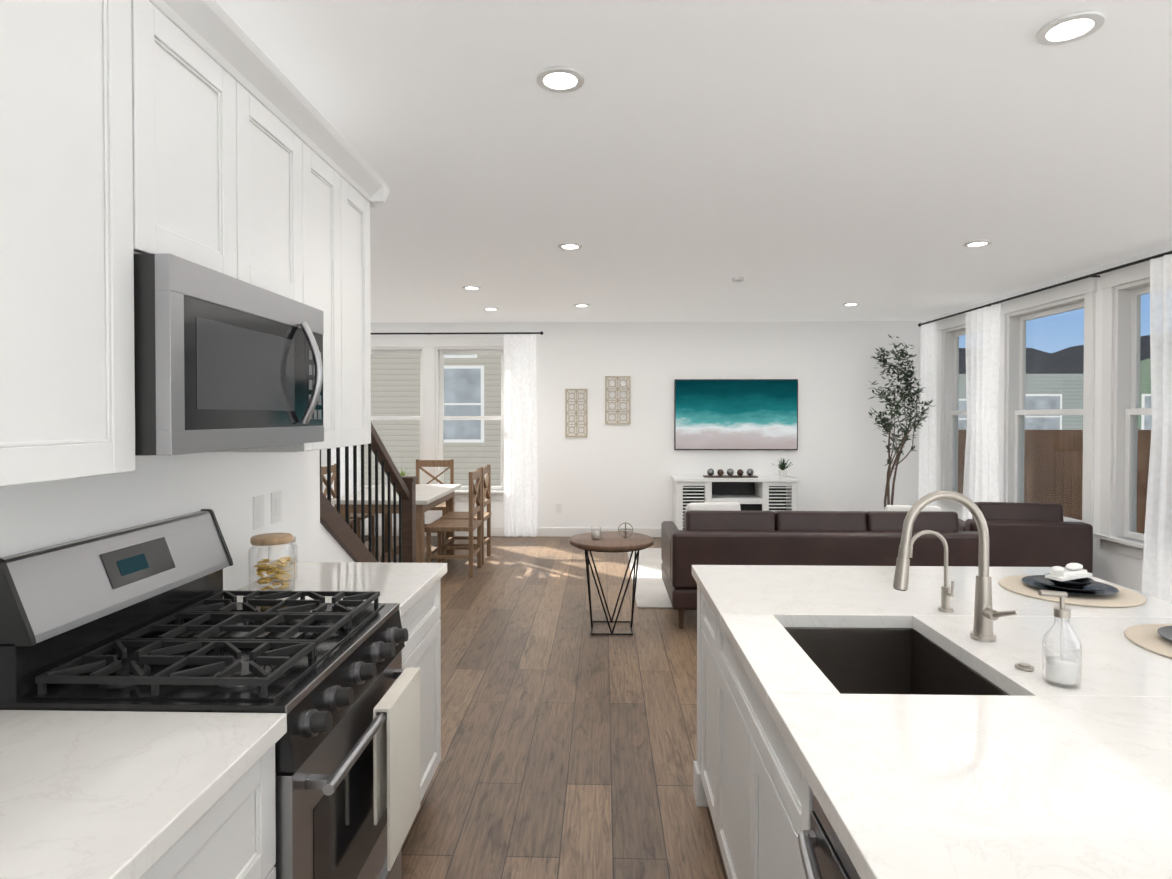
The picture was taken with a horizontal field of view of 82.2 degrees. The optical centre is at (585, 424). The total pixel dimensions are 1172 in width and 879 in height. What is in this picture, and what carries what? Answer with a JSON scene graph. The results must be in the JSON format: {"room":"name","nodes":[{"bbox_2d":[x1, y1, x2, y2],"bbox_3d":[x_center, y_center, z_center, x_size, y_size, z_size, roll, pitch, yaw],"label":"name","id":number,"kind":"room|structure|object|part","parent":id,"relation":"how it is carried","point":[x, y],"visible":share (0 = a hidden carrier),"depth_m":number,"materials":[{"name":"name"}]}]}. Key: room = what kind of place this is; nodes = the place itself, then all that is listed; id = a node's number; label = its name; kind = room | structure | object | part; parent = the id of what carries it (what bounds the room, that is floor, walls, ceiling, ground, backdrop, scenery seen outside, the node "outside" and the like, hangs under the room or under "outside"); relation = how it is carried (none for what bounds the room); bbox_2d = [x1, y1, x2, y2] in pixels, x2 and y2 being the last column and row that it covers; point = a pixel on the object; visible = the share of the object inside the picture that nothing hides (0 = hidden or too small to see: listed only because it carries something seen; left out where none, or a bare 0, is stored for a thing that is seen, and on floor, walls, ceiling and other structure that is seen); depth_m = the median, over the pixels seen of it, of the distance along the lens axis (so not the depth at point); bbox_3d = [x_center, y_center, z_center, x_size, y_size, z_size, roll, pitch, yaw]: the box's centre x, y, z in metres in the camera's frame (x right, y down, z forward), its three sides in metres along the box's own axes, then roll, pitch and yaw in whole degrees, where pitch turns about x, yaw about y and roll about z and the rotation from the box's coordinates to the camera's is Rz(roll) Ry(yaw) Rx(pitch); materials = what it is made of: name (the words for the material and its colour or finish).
{"room":"open-plan kitchen","nodes":[
{"label":"open-plan kitchen","id":0,"kind":"room"},
{"bbox_2d":[0,449,326,590],"bbox_3d":[-1.345,0.162,0.645,0.160,2.710,4.780,0,1,1],"label":"wall","id":1,"kind":"structure","parent":0,"point":[34,516],"depth_m":2.07,"materials":[{"name":"white paint"}]},
{"bbox_2d":[0,0,15,486],"bbox_3d":[-1.095,-0.428,0.796,0.327,1.065,0.509,0,1,1],"label":"upper cabinet","id":2,"kind":"object","parent":1,"relation":"attached to","point":[7,465],"depth_m":1.08,"materials":[{"name":"white wood"}]},
{"bbox_2d":[8,0,167,484],"bbox_3d":[-1.085,-0.433,1.177,0.327,1.065,0.511,0,1,1],"label":"upper cabinet","id":3,"kind":"object","parent":1,"relation":"attached to","point":[88,79],"depth_m":1.23,"materials":[{"name":"white wood"}]},
{"bbox_2d":[164,0,259,286],"bbox_3d":[-1.074,-0.665,1.589,0.327,0.613,0.446,0,1,1],"label":"upper cabinet","id":4,"kind":"object","parent":1,"relation":"attached to","point":[204,133],"depth_m":1.63,"materials":[{"name":"white wood"}]},
{"bbox_2d":[134,254,323,455],"bbox_3d":[-1.004,-0.147,1.753,0.460,0.416,0.752,0,1,1],"label":"microwave","id":5,"kind":"object","parent":4,"relation":"attached to","point":[223,362],"visible":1,"depth_m":1.54,"materials":[{"name":"grey metal"}]},
{"bbox_2d":[252,495,263,529],"bbox_3d":[-1.213,0.323,2.490,0.008,0.120,0.075,0,1,1],"label":"electrical outlet plate","id":6,"kind":"object","parent":1,"relation":"attached to","point":[258,509],"depth_m":2.48,"materials":[{"name":"white plastic"}]},
{"bbox_2d":[271,491,281,523],"bbox_3d":[-1.210,0.321,2.624,0.008,0.120,0.075,0,1,1],"label":"electrical outlet plate","id":7,"kind":"object","parent":1,"relation":"attached to","point":[276,500],"depth_m":2.62,"materials":[{"name":"white plastic"}]},
{"bbox_2d":[256,60,311,306],"bbox_3d":[-1.066,-0.669,1.906,0.327,0.613,0.446,0,1,1],"label":"upper cabinet","id":8,"kind":"object","parent":1,"relation":"attached to","point":[281,120],"depth_m":1.99,"materials":[{"name":"white wood"}]},
{"bbox_2d":[213,112,355,451],"bbox_3d":[-1.056,-0.448,2.288,0.327,1.065,0.437,0,1,1],"label":"upper cabinet","id":9,"kind":"object","parent":1,"relation":"attached to","point":[329,167],"depth_m":2.36,"materials":[{"name":"white wood"}]},
{"bbox_2d":[352,160,375,444],"bbox_3d":[-1.048,-0.451,2.564,0.327,1.065,0.372,0,1,1],"label":"upper cabinet","id":10,"kind":"object","parent":1,"relation":"attached to","point":[363,186],"depth_m":2.65,"materials":[{"name":"white wood"}]},
{"bbox_2d":[320,422,416,562],"bbox_3d":[-1.797,0.476,3.217,1.178,2.015,2.930,0,1,1],"label":"stair railing","id":11,"kind":"object","parent":1,"relation":"attached to","point":[340,541],"depth_m":3.86,"materials":[{"name":"wood"}]},
{"bbox_2d":[365,536,727,878],"bbox_3d":[0.250,1.542,3.348,7.850,0.120,10.590,0,1,1],"label":"floor","id":12,"kind":"structure","parent":0,"point":[568,745],"depth_m":3.26,"materials":[{"name":"brown wood"}]},
{"bbox_2d":[0,710,286,878],"bbox_3d":[-0.958,1.063,0.161,0.634,0.920,2.448,0,1,1],"label":"base cabinet","id":13,"kind":"object","parent":12,"relation":"on","point":[128,795],"depth_m":1.15,"materials":[{"name":"white stone"}]},
{"bbox_2d":[0,509,419,878],"bbox_3d":[-0.873,0.888,1.763,0.718,1.229,0.756,0,1,1],"label":"range","id":14,"kind":"object","parent":12,"relation":"on","point":[147,617],"visible":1,"depth_m":1.62,"materials":[{"name":"silver metal"}]},
{"bbox_2d":[223,562,446,802],"bbox_3d":[-0.898,1.033,2.467,0.634,0.920,0.638,0,1,1],"label":"base cabinet","id":15,"kind":"object","parent":12,"relation":"on","point":[413,590],"depth_m":2.54,"materials":[{"name":"white wood"}]},
{"bbox_2d":[248,533,297,590],"bbox_3d":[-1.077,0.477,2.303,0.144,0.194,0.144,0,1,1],"label":"jar","id":16,"kind":"object","parent":15,"relation":"on","point":[268,539],"visible":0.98,"depth_m":2.29,"materials":[{"name":"clear glass"}]},
{"bbox_2d":[321,464,374,553],"bbox_3d":[-2.559,0.932,7.210,0.460,1.000,0.480,0,1,1],"label":"dining chair","id":17,"kind":"object","parent":12,"relation":"on","point":[333,476],"visible":0.15,"depth_m":7.25,"materials":[{"name":"brown wood"}]},
{"bbox_2d":[350,519,353,530],"bbox_3d":[-2.575,0.940,6.590,0.460,1.000,0.480,0,1,1],"label":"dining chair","id":18,"kind":"object","parent":12,"relation":"on","point":[351,524],"visible":0.02,"depth_m":6.78,"materials":[{"name":"brown wood"}]},
{"bbox_2d":[331,484,460,562],"bbox_3d":[-1.874,1.057,6.838,0.900,0.760,1.450,0,1,1],"label":"dining table","id":19,"kind":"object","parent":12,"relation":"on","point":[429,496],"visible":0.56,"depth_m":6.34,"materials":[{"name":"brown wood"}]},
{"bbox_2d":[416,459,454,540],"bbox_3d":[-1.844,0.922,7.966,0.480,1.000,0.460,0,1,1],"label":"dining chair","id":20,"kind":"object","parent":12,"relation":"on","point":[420,464],"visible":0.27,"depth_m":8.15,"materials":[{"name":"brown wood"}]},
{"bbox_2d":[425,468,481,577],"bbox_3d":[-1.286,0.940,6.556,0.460,1.000,0.480,0,1,1],"label":"dining chair","id":21,"kind":"object","parent":12,"relation":"on","point":[470,525],"visible":0.94,"depth_m":6.44,"materials":[{"name":"brown wood"}]},
{"bbox_2d":[439,464,490,564],"bbox_3d":[-1.271,0.933,7.116,0.460,1.000,0.480,0,1,1],"label":"dining chair","id":22,"kind":"object","parent":12,"relation":"on","point":[486,485],"visible":0.73,"depth_m":7.09,"materials":[{"name":"brown wood"}]},
{"bbox_2d":[570,531,653,634],"bbox_3d":[0.184,1.137,4.810,0.600,0.648,0.600,0,1,1],"label":"side table","id":23,"kind":"object","parent":12,"relation":"on","point":[612,541],"visible":0.96,"depth_m":4.69,"materials":[{"name":"brown wood"}]},
{"bbox_2d":[591,526,600,539],"bbox_3d":[0.073,0.770,4.778,0.072,0.084,0.071,0,1,1],"label":"glass candle","id":24,"kind":"object","parent":23,"relation":"on","point":[596,535],"visible":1,"depth_m":4.75,"materials":[{"name":"clear glass"}]},
{"bbox_2d":[618,523,632,537],"bbox_3d":[0.284,0.757,4.822,0.110,0.110,0.110,0,1,1],"label":"decorative orb","id":25,"kind":"object","parent":23,"relation":"on","point":[625,531],"visible":1,"depth_m":4.82,"materials":[{"name":"silver metal"}]},
{"bbox_2d":[628,548,672,607],"bbox_3d":[2.078,1.435,6.475,3.280,0.012,2.380,0,1,1],"label":"rug","id":26,"kind":"object","parent":12,"relation":"on","point":[651,591],"visible":0.12,"depth_m":6.14,"materials":[{"name":"fabric"}]},
{"bbox_2d":[958,502,1092,572],"bbox_3d":[3.540,1.030,5.649,0.860,0.812,0.920,0,1,11],"label":"sofa","id":27,"kind":"object","parent":26,"relation":"on","point":[1033,535],"visible":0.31,"depth_m":5.21,"materials":[{"name":"brown leather"}]},
{"bbox_2d":[671,475,799,529],"bbox_3d":[1.803,1.029,8.195,1.480,0.780,0.455,0,1,1],"label":"tv console","id":28,"kind":"object","parent":12,"relation":"on","point":[769,493],"visible":0.6,"depth_m":8.01,"materials":[{"name":"white wood"}]},
{"bbox_2d":[703,468,757,477],"bbox_3d":[1.763,0.586,8.203,0.640,0.105,0.160,0,1,1],"label":"candle holder","id":29,"kind":"object","parent":28,"relation":"on","point":[730,472],"visible":1,"depth_m":8.17,"materials":[{"name":"brown wood"}]},
{"bbox_2d":[773,459,792,477],"bbox_3d":[2.398,0.520,8.149,0.272,0.238,0.246,0,1,1],"label":"potted plant","id":30,"kind":"object","parent":28,"relation":"on","point":[782,471],"visible":1,"depth_m":8.13,"materials":[{"name":"white"}]},
{"bbox_2d":[661,502,989,628],"bbox_3d":[1.735,1.033,5.203,2.220,0.852,0.970,0,1,1],"label":"sofa","id":31,"kind":"object","parent":12,"relation":"on","point":[721,533],"visible":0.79,"depth_m":4.74,"materials":[{"name":"brown leather"}]},
{"bbox_2d":[693,577,1011,878],"bbox_3d":[0.937,1.075,0.805,1.104,0.879,3.795,0,1,1],"label":"kitchen island","id":32,"kind":"object","parent":12,"relation":"on","point":[757,795],"depth_m":1.99,"materials":[{"name":"wood"}]},
{"bbox_2d":[798,793,860,878],"bbox_3d":[0.684,1.077,0.934,0.677,0.872,0.600,0,1,1],"label":"dishwasher","id":33,"kind":"object","parent":32,"relation":"in","point":[824,854],"visible":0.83,"depth_m":1.15,"materials":[{"name":"silver metal"}]},
{"bbox_2d":[692,565,1171,878],"bbox_3d":[1.124,0.609,0.797,1.490,0.051,3.840,0,1,1],"label":"island countertop","id":34,"kind":"structure","parent":32,"relation":"on","point":[1041,779],"depth_m":1.29,"materials":[{"name":"white stone"}]},
{"bbox_2d":[909,530,953,611],"bbox_3d":[1.070,0.452,2.078,0.136,0.251,0.058,0,1,1],"label":"tap","id":35,"kind":"object","parent":34,"relation":"on","point":[947,591],"visible":0.96,"depth_m":2.08,"materials":[{"name":"silver metal"}]},
{"bbox_2d":[893,490,1018,641],"bbox_3d":[0.977,0.379,1.792,0.278,0.403,0.134,0,1,1],"label":"faucet","id":36,"kind":"object","parent":34,"relation":"on","point":[986,614],"visible":1,"depth_m":1.81,"materials":[{"name":"silver metal"}]},
{"bbox_3d":[1.050,0.578,1.609,0.040,0.010,0.040,0,1,1],"label":"sink button","id":37,"kind":"part","parent":34,"relation":"part of","materials":[{"name":"silver metal"}]},
{"bbox_2d":[1038,590,1081,687],"bbox_3d":[1.071,0.479,1.522,0.087,0.210,0.074,0,1,1],"label":"soap dispenser","id":38,"kind":"object","parent":34,"relation":"on","point":[1062,669],"visible":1,"depth_m":1.51,"materials":[{"name":"clear glass"}]},
{"bbox_2d":[998,563,1145,607],"bbox_3d":[1.669,0.527,2.322,0.414,0.094,0.414,0,1,1],"label":"place setting","id":39,"kind":"object","parent":34,"relation":"on","point":[1076,584],"visible":1,"depth_m":2.28,"materials":[{"name":"beige"}]},
{"bbox_2d":[1124,624,1171,658],"bbox_3d":[1.654,0.535,1.732,0.414,0.094,0.414,0,1,1],"label":"place setting","id":40,"kind":"object","parent":34,"relation":"on","point":[1156,638],"visible":0.98,"depth_m":1.81,"materials":[{"name":"beige fabric"}]},
{"bbox_2d":[869,335,934,507],"bbox_3d":[3.521,0.156,7.771,0.795,2.537,1.080,0,1,1],"label":"plant","id":41,"kind":"object","parent":12,"relation":"on","point":[903,396],"visible":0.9,"depth_m":7.78,"materials":[{"name":"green plant"}]},
{"bbox_2d":[324,321,919,527],"bbox_3d":[0.302,0.059,8.544,7.680,2.710,0.160,0,1,1],"label":"wall","id":42,"kind":"structure","parent":0,"point":[602,475],"depth_m":8.43,"materials":[{"name":"white paint"}]},
{"bbox_2d":[360,337,503,499],"bbox_3d":[-1.978,-0.076,8.572,2.180,2.060,0.220,0,1,1],"label":"window","id":43,"kind":"structure","parent":42,"relation":"in","point":[431,351],"depth_m":8.52,"materials":[{"name":"white"}]},
{"bbox_2d":[371,331,542,334],"bbox_3d":[-1.891,-1.144,8.445,2.724,0.044,0.120,0,1,1],"label":"curtain rod","id":44,"kind":"object","parent":42,"relation":"attached to","point":[541,332],"visible":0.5,"depth_m":8.38,"materials":[{"name":"black metal"}]},
{"bbox_2d":[331,445,360,505],"bbox_3d":[-3.022,0.133,8.452,0.380,2.526,0.072,0,1,1],"label":"curtain","id":45,"kind":"object","parent":44,"relation":"hanging from","point":[342,468],"visible":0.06,"depth_m":8.47,"materials":[{"name":"white fabric"}]},
{"bbox_2d":[504,334,536,536],"bbox_3d":[-0.822,0.133,8.395,0.420,2.526,0.072,0,1,1],"label":"curtain","id":46,"kind":"object","parent":44,"relation":"hanging from","point":[520,435],"visible":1,"depth_m":8.39,"materials":[{"name":"white fabric"}]},
{"bbox_2d":[365,527,660,536],"bbox_3d":[0.370,1.358,8.469,7.500,0.115,0.020,0,1,1],"label":"baseboard","id":47,"kind":"structure","parent":42,"relation":"attached to","point":[558,532],"depth_m":8.47,"materials":[{"name":"white wood"}]},
{"bbox_2d":[556,504,561,512],"bbox_3d":[-0.342,1.055,8.491,0.075,0.120,0.006,0,1,1],"label":"electrical outlet plate","id":48,"kind":"object","parent":42,"relation":"attached to","point":[558,506],"depth_m":8.49,"materials":[{"name":"white plastic"}]},
{"bbox_2d":[565,389,587,436],"bbox_3d":[-0.120,-0.149,8.461,0.280,0.610,0.020,0,1,1],"label":"picture","id":49,"kind":"object","parent":42,"relation":"attached to","point":[576,412],"visible":1,"depth_m":8.46,"materials":[{"name":"white"}]},
{"bbox_2d":[605,376,630,424],"bbox_3d":[0.400,-0.309,8.445,0.320,0.610,0.020,0,1,1],"label":"picture","id":50,"kind":"object","parent":42,"relation":"attached to","point":[617,400],"visible":1,"depth_m":8.44,"materials":[{"name":"white"}]},
{"bbox_2d":[674,379,797,449],"bbox_3d":[1.874,-0.126,8.397,1.530,0.885,0.046,0,1,1],"label":"screen","id":51,"kind":"object","parent":42,"relation":"attached to","point":[735,414],"visible":1,"depth_m":8.37,"materials":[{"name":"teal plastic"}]},
{"bbox_2d":[215,0,1171,322],"bbox_3d":[0.250,-1.303,3.311,7.850,0.150,10.590,0,1,1],"label":"ceiling","id":52,"kind":"structure","parent":0,"point":[787,160],"depth_m":2.96,"materials":[{"name":"white paint"}]},
{"bbox_2d":[462,286,480,289],"bbox_3d":[-1.050,-1.259,6.172,0.169,0.010,0.169,0,1,-7],"label":"recessed light","id":53,"kind":"object","parent":52,"relation":"in","point":[464,287],"depth_m":6.16,"materials":[{"name":"white plastic"}]},
{"bbox_2d":[483,308,498,310],"bbox_3d":[-1.048,-1.275,7.412,0.169,0.010,0.169,0,1,-7],"label":"recessed light","id":54,"kind":"object","parent":52,"relation":"in","point":[487,309],"depth_m":7.43,"materials":[{"name":"white"}]},
{"bbox_2d":[536,66,584,92],"bbox_3d":[-0.090,-1.209,2.355,0.169,0.010,0.169,0,1,-7],"label":"recessed light","id":55,"kind":"object","parent":52,"relation":"in","point":[556,79],"depth_m":2.35,"materials":[{"name":"white"}]},
{"bbox_2d":[558,243,581,249],"bbox_3d":[-0.109,-1.239,4.667,0.169,0.010,0.169,-1,1,-34],"label":"recessed light","id":56,"kind":"object","parent":52,"relation":"in","point":[565,246],"depth_m":4.67,"materials":[{"name":"white"}]},
{"bbox_2d":[574,304,589,306],"bbox_3d":[-0.044,-1.272,7.156,0.169,0.010,0.169,-1,1,-38],"label":"recessed light","id":57,"kind":"object","parent":52,"relation":"in","point":[576,305],"depth_m":7.17,"materials":[{"name":"white"}]},
{"bbox_2d":[732,277,743,281],"bbox_3d":[1.300,-1.246,5.750,0.098,0.024,0.098,0,1,-10],"label":"smoke detector","id":58,"kind":"object","parent":52,"relation":"in","point":[735,279],"depth_m":5.72,"materials":[{"name":"white plastic"}]},
{"bbox_2d":[842,303,859,305],"bbox_3d":[2.795,-1.271,7.081,0.169,0.010,0.169,-1,1,-38],"label":"recessed light","id":59,"kind":"object","parent":52,"relation":"in","point":[845,304],"depth_m":7.09,"materials":[{"name":"white"}]},
{"bbox_2d":[963,240,991,247],"bbox_3d":[2.680,-1.238,4.594,0.169,0.010,0.169,0,1,-5],"label":"recessed light","id":60,"kind":"object","parent":52,"relation":"in","point":[978,243],"depth_m":4.59,"materials":[{"name":"white plastic"}]},
{"bbox_2d":[1036,10,1104,45],"bbox_3d":[1.473,-1.205,2.044,0.169,0.010,0.169,0,1,-7],"label":"recessed light","id":61,"kind":"object","parent":52,"relation":"in","point":[1070,28],"depth_m":2.04,"materials":[{"name":"white plastic"}]},
{"bbox_2d":[916,245,1171,591],"bbox_3d":[4.094,0.128,3.229,0.160,2.710,10.590,0,1,1],"label":"wall","id":62,"kind":"structure","parent":0,"point":[1122,570],"depth_m":5.33,"materials":[{"name":"white paint"}]},
{"bbox_2d":[918,251,1171,326],"bbox_3d":[4.026,-1.183,6.005,0.121,0.044,4.292,0,1,1],"label":"curtain rod","id":63,"kind":"object","parent":62,"relation":"attached to","point":[1096,274],"visible":0.9,"depth_m":5.59,"materials":[{"name":"black metal"}]},
{"bbox_2d":[918,322,935,505],"bbox_3d":[4.038,0.104,7.957,0.071,2.596,0.320,0,1,1],"label":"curtain","id":64,"kind":"object","parent":63,"relation":"hanging from","point":[927,462],"visible":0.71,"depth_m":7.93,"materials":[{"name":"white fabric"}]},
{"bbox_2d":[962,304,1000,520],"bbox_3d":[4.008,0.119,6.807,0.084,2.596,0.620,0,1,1],"label":"curtain","id":65,"kind":"object","parent":63,"relation":"hanging from","point":[981,464],"visible":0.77,"depth_m":6.80,"materials":[{"name":"white fabric"}]},
{"bbox_2d":[1142,254,1171,601],"bbox_3d":[3.943,0.151,4.338,0.096,2.596,0.840,0,1,1],"label":"curtain","id":66,"kind":"object","parent":63,"relation":"hanging from","point":[1157,569],"visible":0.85,"depth_m":4.62,"materials":[{"name":"white fabric"}]},
{"label":"outside","id":67,"kind":"structure","parent":0,"visible":0},
{"bbox_3d":[20.491,1.961,24.297,120.000,0.200,110.000,0,1,1],"label":"ground","id":68,"kind":"structure","parent":67,"visible":0},
{"bbox_2d":[364,354,500,485],"bbox_3d":[-2.607,-2.569,24.643,12.600,8.850,11.200,0,1,1],"label":"house","id":69,"kind":"structure","parent":68,"relation":"on","point":[455,365],"depth_m":19.51,"materials":[{"name":"beige"}]},
{"bbox_2d":[958,348,1083,429],"bbox_3d":[16.754,-1.095,34.360,11.800,5.650,10.800,0,1,1],"label":"house","id":70,"kind":"structure","parent":68,"relation":"on","point":[1066,387],"depth_m":29.25,"materials":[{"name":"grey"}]},
{"bbox_2d":[958,430,1150,533],"bbox_3d":[27.783,1.196,4.603,44.390,1.840,27.030,0,1,1],"label":"fence","id":71,"kind":"object","parent":68,"relation":"on","point":[1075,461],"depth_m":8.36,"materials":[{"name":"brown wood"}]},
{"bbox_2d":[1051,335,1151,429],"bbox_3d":[28.300,-1.391,34.053,10.700,6.250,10.800,0,1,1],"label":"house","id":72,"kind":"structure","parent":68,"relation":"on","point":[1145,388],"depth_m":29.16,"materials":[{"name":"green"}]}
]}

